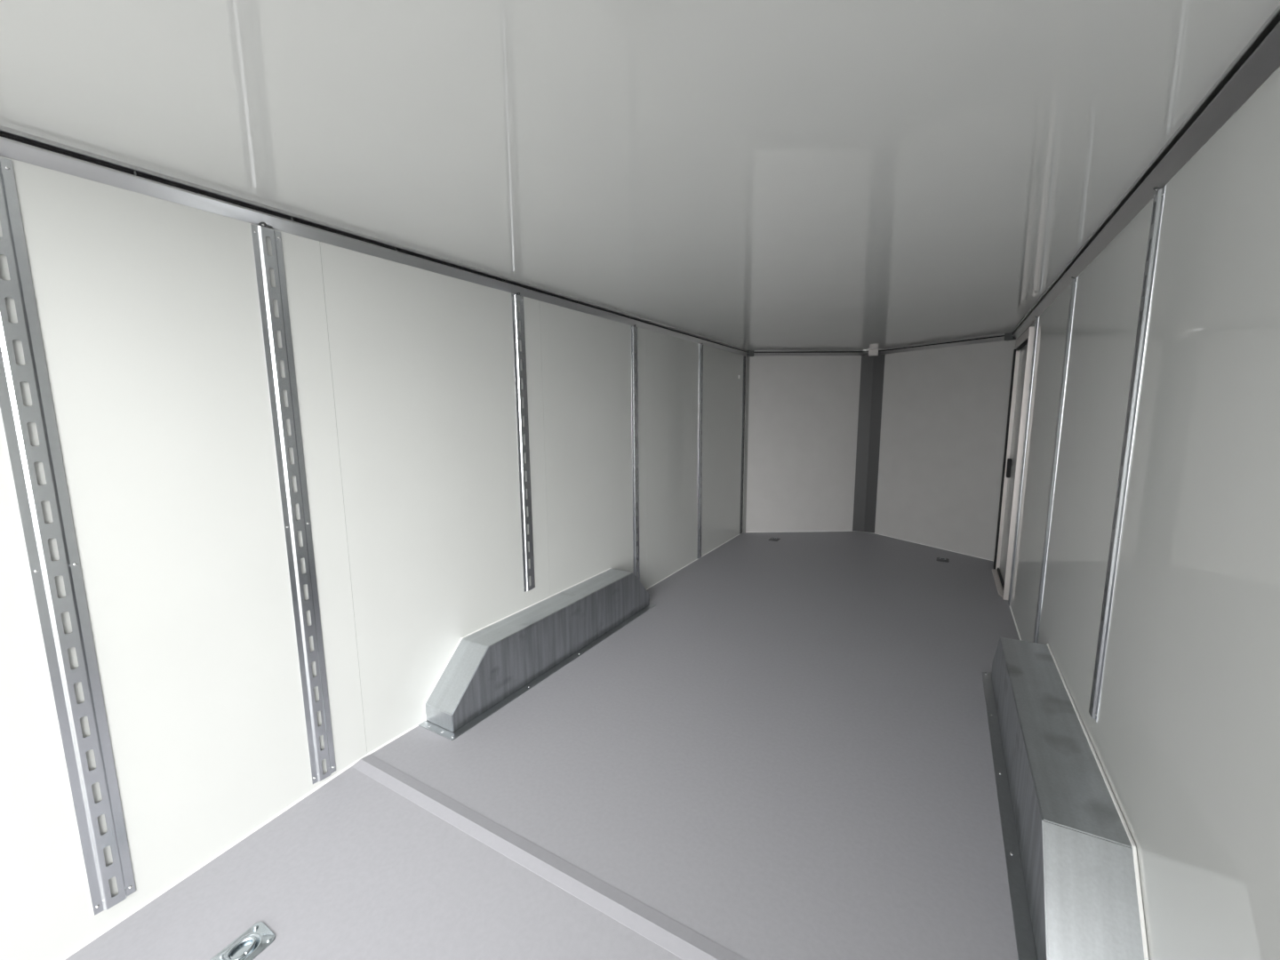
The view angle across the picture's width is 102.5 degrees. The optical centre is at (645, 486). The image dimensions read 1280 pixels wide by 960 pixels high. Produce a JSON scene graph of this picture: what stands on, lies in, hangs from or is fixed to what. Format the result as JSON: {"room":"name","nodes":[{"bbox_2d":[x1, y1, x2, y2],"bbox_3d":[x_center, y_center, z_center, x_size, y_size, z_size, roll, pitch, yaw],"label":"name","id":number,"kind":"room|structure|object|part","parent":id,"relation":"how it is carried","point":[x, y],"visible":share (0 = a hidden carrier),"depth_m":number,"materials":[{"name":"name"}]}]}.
{"room":"cargo space","nodes":[
{"label":"cargo space","id":0,"kind":"room"},
{"bbox_2d":[0,155,745,959],"bbox_3d":[-0.480,-0.003,3.413,0.050,2.375,6.555,4,10,30],"label":"wall","id":1,"kind":"structure","parent":0,"point":[148,307],"depth_m":1.84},
{"bbox_2d":[0,157,135,915],"bbox_3d":[-1.617,0.222,1.410,0.010,2.108,0.091,4,10,30],"label":"rail","id":2,"kind":"object","parent":1,"relation":"attached to","point":[15,415],"visible":1,"depth_m":1.41,"materials":[{"name":"metal"}]},
{"bbox_2d":[250,224,335,783],"bbox_3d":[-1.309,0.140,1.933,0.010,2.100,0.091,4,10,30],"label":"rail","id":3,"kind":"object","parent":1,"relation":"attached to","point":[264,261],"visible":1,"depth_m":1.91,"materials":[{"name":"metal"}]},
{"bbox_2d":[0,125,749,355],"bbox_3d":[-0.457,-1.142,3.207,0.049,0.062,6.515,4,10,30],"label":"trim","id":4,"kind":"structure","parent":1,"relation":"attached to","point":[14,144],"depth_m":1.75,"materials":[{"name":"metal"}]},
{"bbox_2d":[59,533,741,959],"bbox_3d":[-0.453,1.042,3.542,0.007,0.145,6.535,4,10,30],"label":"baseboard","id":5,"kind":"structure","parent":1,"relation":"attached to","point":[158,894],"depth_m":1.82,"materials":[{"name":"white"}]},
{"bbox_2d":[511,293,535,591],"bbox_3d":[-0.698,-0.220,2.945,0.010,1.685,0.091,4,10,30],"label":"rail","id":6,"kind":"object","parent":1,"relation":"attached to","point":[518,355],"visible":1,"depth_m":2.93,"materials":[{"name":"metal"}]},
{"bbox_2d":[631,326,639,581],"bbox_3d":[-0.080,-0.167,4.026,0.010,2.110,0.091,4,10,30],"label":"rail","id":7,"kind":"object","parent":1,"relation":"attached to","point":[634,341],"visible":0.91,"depth_m":4.00,"materials":[{"name":"metal"}]},
{"bbox_2d":[696,344,703,559],"bbox_3d":[0.538,-0.323,5.075,0.010,2.110,0.091,4,10,30],"label":"rail","id":8,"kind":"object","parent":1,"relation":"attached to","point":[700,356],"visible":1,"depth_m":5.05,"materials":[{"name":"metal"}]},
{"bbox_2d":[739,355,745,534],"bbox_3d":[1.157,-0.480,6.129,0.010,2.110,0.091,4,10,30],"label":"rail","id":9,"kind":"object","parent":1,"relation":"attached to","point":[744,356],"visible":1,"depth_m":6.11,"materials":[{"name":"metal"}]},
{"bbox_2d":[64,531,1019,959],"bbox_3d":[0.869,1.110,3.245,2.696,0.198,7.340,4,10,30],"label":"floor","id":10,"kind":"structure","parent":0,"point":[787,755],"depth_m":1.95,"materials":[{"name":"grey plastic"}]},
{"bbox_2d":[210,921,275,959],"bbox_3d":[-1.161,1.327,1.468,0.108,0.022,0.150,4,10,30],"label":"ring","id":11,"kind":"object","parent":10,"relation":"on","point":[259,936],"visible":1,"depth_m":1.49,"materials":[{"name":"silver metal"}]},
{"bbox_2d":[418,568,655,740],"bbox_3d":[-0.505,0.859,3.190,0.242,0.333,1.915,4,10,30],"label":"cover","id":12,"kind":"object","parent":10,"relation":"on","point":[498,660],"visible":1,"depth_m":2.81,"materials":[{"name":"metal"}]},
{"bbox_2d":[352,754,745,959],"bbox_3d":[-0.110,1.259,1.567,2.580,0.009,0.082,4,10,30],"label":"transition strip","id":13,"kind":"object","parent":10,"relation":"on","point":[685,943],"visible":1,"depth_m":1.66,"materials":[{"name":"grey plastic"}]},
{"bbox_2d":[768,537,780,541],"bbox_3d":[1.491,0.604,5.970,0.108,0.013,0.150,4,10,30],"label":"ring","id":14,"kind":"object","parent":10,"relation":"on","point":[771,539],"visible":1,"depth_m":5.94,"materials":[{"name":"grey metal"}]},
{"bbox_2d":[936,557,949,562],"bbox_3d":[2.950,0.719,5.107,0.108,0.013,0.150,4,10,30],"label":"ring","id":15,"kind":"object","parent":10,"relation":"on","point":[940,559],"visible":1,"depth_m":5.08,"materials":[{"name":"grey metal"}]},
{"bbox_2d":[981,637,1149,959],"bbox_3d":[1.529,1.015,2.018,0.242,0.333,1.915,4,10,30],"label":"cover","id":16,"kind":"object","parent":10,"relation":"on","point":[1071,856],"visible":1,"depth_m":1.52,"materials":[{"name":"metal"}]},
{"bbox_2d":[0,0,1279,350],"bbox_3d":[0.853,-1.170,2.915,2.696,0.060,7.340,4,10,30],"label":"ceiling","id":17,"kind":"structure","parent":0,"point":[745,174],"depth_m":1.27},
{"bbox_2d":[742,355,861,532],"bbox_3d":[1.863,-0.495,6.210,1.370,2.235,0.040,-1,8,-1],"label":"wall","id":18,"kind":"structure","parent":0,"point":[804,410],"depth_m":6.18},
{"bbox_2d":[743,356,749,532],"bbox_3d":[1.203,-0.484,6.172,0.036,2.112,0.010,-1,8,-1],"label":"trim","id":19,"kind":"structure","parent":18,"relation":"attached to","point":[748,357],"depth_m":6.16,"materials":[{"name":"grey metal"}]},
{"bbox_2d":[746,350,754,356],"bbox_3d":[1.219,-1.557,5.996,0.075,0.063,0.052,-1,8,-1],"label":"cap","id":20,"kind":"object","parent":18,"relation":"attached to","point":[750,352],"visible":0.96,"depth_m":5.97,"materials":[{"name":"grey plastic"}]},
{"bbox_2d":[753,350,868,356],"bbox_3d":[1.913,-1.567,6.011,1.428,0.058,0.071,0,8,0],"label":"trim","id":21,"kind":"structure","parent":18,"relation":"attached to","point":[757,353],"depth_m":6.01,"materials":[{"name":"metal"}]},
{"bbox_2d":[868,349,878,356],"bbox_3d":[2.643,-1.561,5.973,0.098,0.066,0.059,4,10,30],"label":"connector","id":22,"kind":"object","parent":18,"relation":"attached to","point":[872,352],"visible":1,"depth_m":5.95,"materials":[{"name":"white plastic"}]},
{"bbox_2d":[874,338,1016,560],"bbox_3d":[3.112,-0.400,5.492,0.040,2.235,1.379,-5,9,-28],"label":"wall","id":23,"kind":"structure","parent":0,"point":[945,410],"depth_m":5.39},
{"bbox_2d":[852,354,885,533],"bbox_3d":[2.675,-0.511,6.173,0.275,2.205,0.084,4,10,30],"label":"strip","id":24,"kind":"object","parent":23,"relation":"attached to","point":[872,368],"visible":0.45,"depth_m":6.15,"materials":[{"name":"grey metal"}]},
{"bbox_2d":[751,530,992,560],"bbox_3d":[2.493,0.597,5.994,2.596,0.006,0.744,4,10,30],"label":"baseboard","id":25,"kind":"structure","parent":23,"relation":"attached to","point":[825,531],"depth_m":6.16,"materials":[{"name":"white"}]},
{"bbox_2d":[878,332,1009,354],"bbox_3d":[3.040,-1.480,5.361,0.069,0.058,1.431,-5,9,-29],"label":"trim","id":26,"kind":"structure","parent":23,"relation":"attached to","point":[997,337],"depth_m":5.29,"materials":[{"name":"metal"}]},
{"bbox_2d":[1004,332,1015,340],"bbox_3d":[3.370,-1.392,4.755,0.052,0.063,0.075,-5,9,-28],"label":"cap","id":27,"kind":"object","parent":23,"relation":"attached to","point":[1007,336],"visible":0.86,"depth_m":4.74,"materials":[{"name":"grey plastic"}]},
{"bbox_2d":[999,66,1279,959],"bbox_3d":[1.808,0.172,2.094,0.050,2.375,6.555,4,10,30],"label":"wall","id":28,"kind":"structure","parent":0,"point":[1185,737],"depth_m":1.21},
{"bbox_2d":[992,326,1034,599],"bbox_3d":[3.047,-0.198,4.255,0.106,2.070,0.930,4,10,30],"label":"door","id":29,"kind":"structure","parent":28,"relation":"in","point":[1012,466],"depth_m":4.35,"materials":[{"name":"silver metal"}]},
{"bbox_3d":[3.024,0.822,4.399,0.058,0.010,0.847,4,10,30],"label":"sill","id":30,"kind":"part","parent":29,"relation":"part of","materials":[{"name":"silver metal"}]},
{"bbox_3d":[3.279,-0.222,4.623,0.075,1.986,0.060,4,10,30],"label":"frame post","id":31,"kind":"part","parent":29,"relation":"part of","materials":[{"name":"silver metal"}]},
{"bbox_3d":[3.180,-0.166,4.503,0.028,0.165,0.060,4,10,30],"label":"handle","id":32,"kind":"part","parent":29,"relation":"part of","materials":[{"name":"black plastic"}]},
{"bbox_3d":[3.061,-0.164,4.231,0.038,1.984,0.849,4,10,30],"label":"panel","id":33,"kind":"part","parent":29,"relation":"part of","materials":[{"name":"grey"}]},
{"bbox_2d":[1009,605,1021,639],"bbox_3d":[1.450,1.299,1.680,0.007,0.145,5.200,4,10,30],"label":"baseboard","id":34,"kind":"structure","parent":28,"relation":"attached to","point":[1010,605],"depth_m":3.56,"materials":[{"name":"white"}]},
{"bbox_2d":[1008,317,1039,605],"bbox_3d":[2.773,-0.152,3.787,0.010,2.110,0.091,4,10,30],"label":"rail","id":35,"kind":"object","parent":28,"relation":"attached to","point":[1036,318],"visible":1,"depth_m":3.76,"materials":[{"name":"metal"}]},
{"bbox_2d":[1033,277,1077,643],"bbox_3d":[2.143,0.008,2.715,0.010,2.110,0.091,4,10,30],"label":"rail","id":36,"kind":"object","parent":28,"relation":"attached to","point":[1074,281],"visible":0.86,"depth_m":2.67,"materials":[{"name":"metal"}]},
{"bbox_2d":[1088,185,1166,722],"bbox_3d":[1.537,-0.047,1.657,0.010,1.690,0.091,4,10,30],"label":"rail","id":37,"kind":"object","parent":28,"relation":"attached to","point":[1158,201],"visible":1,"depth_m":1.63,"materials":[{"name":"metal"}]},
{"bbox_2d":[1011,4,1279,338],"bbox_3d":[1.748,-0.973,1.935,0.049,0.062,6.515,4,10,30],"label":"trim","id":38,"kind":"structure","parent":28,"relation":"attached to","point":[1260,58],"depth_m":1.30,"materials":[{"name":"metal"}]}
]}

